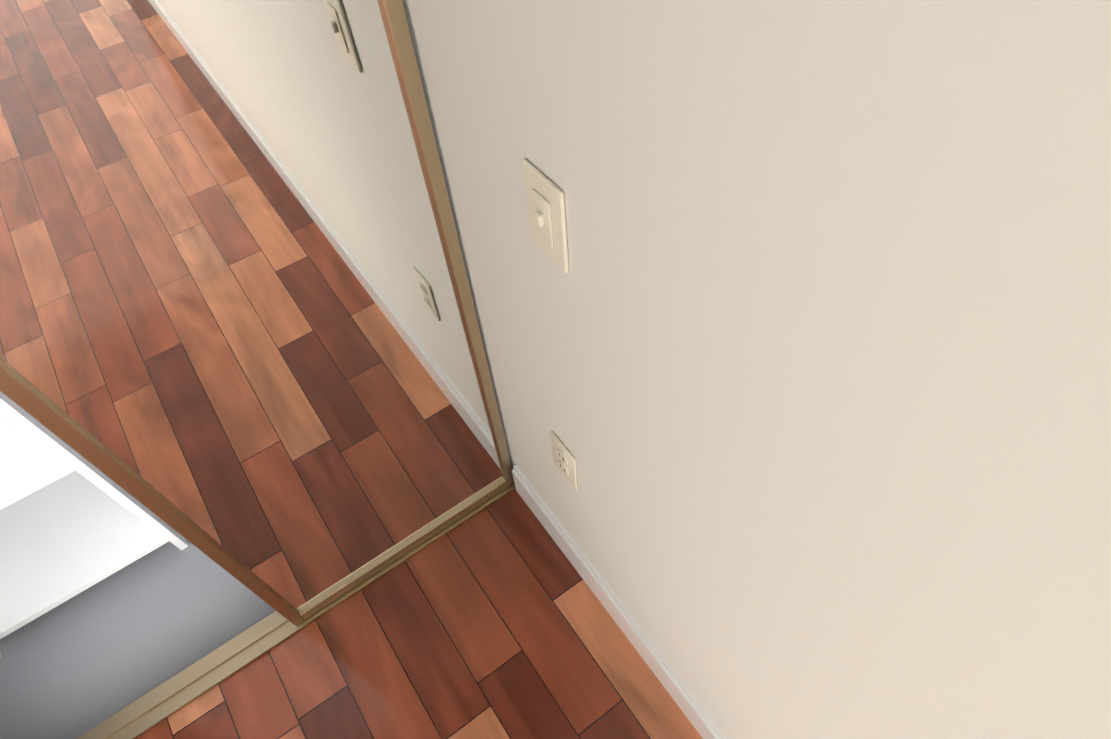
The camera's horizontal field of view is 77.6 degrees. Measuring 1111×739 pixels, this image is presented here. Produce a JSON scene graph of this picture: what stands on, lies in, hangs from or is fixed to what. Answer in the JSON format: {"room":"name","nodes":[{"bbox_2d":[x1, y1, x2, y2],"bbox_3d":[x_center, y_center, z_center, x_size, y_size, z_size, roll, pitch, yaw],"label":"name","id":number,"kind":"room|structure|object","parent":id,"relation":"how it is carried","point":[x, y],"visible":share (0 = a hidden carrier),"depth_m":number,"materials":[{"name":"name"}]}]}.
{"room":"bedroom","nodes":[
{"label":"bedroom","id":0,"kind":"room"},
{"bbox_2d":[0,539,275,738],"bbox_3d":[-1.021,0.462,1.720,1.700,0.050,0.715,-31,58,-17],"label":"floor","id":1,"kind":"structure","parent":0,"point":[83,662],"depth_m":1.57,"materials":[{"name":"grey"}]},
{"bbox_2d":[0,391,188,656],"bbox_3d":[-1.156,-0.227,0.949,1.689,2.019,0.435,-31,58,-17],"label":"tower","id":2,"kind":"object","parent":1,"relation":"on","point":[73,522],"visible":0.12,"depth_m":1.60,"materials":[{"name":"white laminate"}]},
{"bbox_2d":[136,489,702,738],"bbox_3d":[-0.518,2.629,0.101,4.000,0.050,4.285,-31,58,-17],"label":"floor","id":3,"kind":"structure","parent":0,"point":[495,620],"depth_m":1.50,"materials":[{"name":"brown wood"}]},
{"bbox_2d":[0,0,515,738],"bbox_3d":[-0.851,-0.033,0.526,1.646,2.438,0.085,-31,58,-17],"label":"mirrored sliding door","id":4,"kind":"structure","parent":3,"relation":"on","point":[240,338],"depth_m":0.90,"materials":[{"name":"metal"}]},
{"bbox_2d":[402,0,1110,738],"bbox_3d":[0.872,0.653,-0.105,0.100,2.440,5.200,-31,58,-17],"label":"wall","id":5,"kind":"structure","parent":0,"point":[798,356],"depth_m":0.50,"materials":[{"name":"white paint"}]},
{"bbox_2d":[523,159,568,272],"bbox_3d":[-0.014,-0.164,0.758,0.016,0.116,0.072,-31,58,-17],"label":"switch plate","id":6,"kind":"object","parent":5,"relation":"attached to","point":[546,204],"visible":1,"depth_m":0.75,"materials":[{"name":"beige plastic"}]},
{"bbox_2d":[550,431,577,489],"bbox_3d":[0.015,0.164,1.234,0.009,0.116,0.072,-31,58,-17],"label":"electrical outlet plate","id":7,"kind":"object","parent":5,"relation":"attached to","point":[564,460],"visible":1,"depth_m":1.22,"materials":[{"name":"beige plastic"}]},
{"bbox_2d":[512,465,726,738],"bbox_3d":[1.119,1.614,0.615,0.015,0.118,4.220,-31,58,-17],"label":"baseboard","id":8,"kind":"structure","parent":5,"relation":"attached to","point":[700,719],"depth_m":1.41,"materials":[{"name":"white wood"}]}
]}

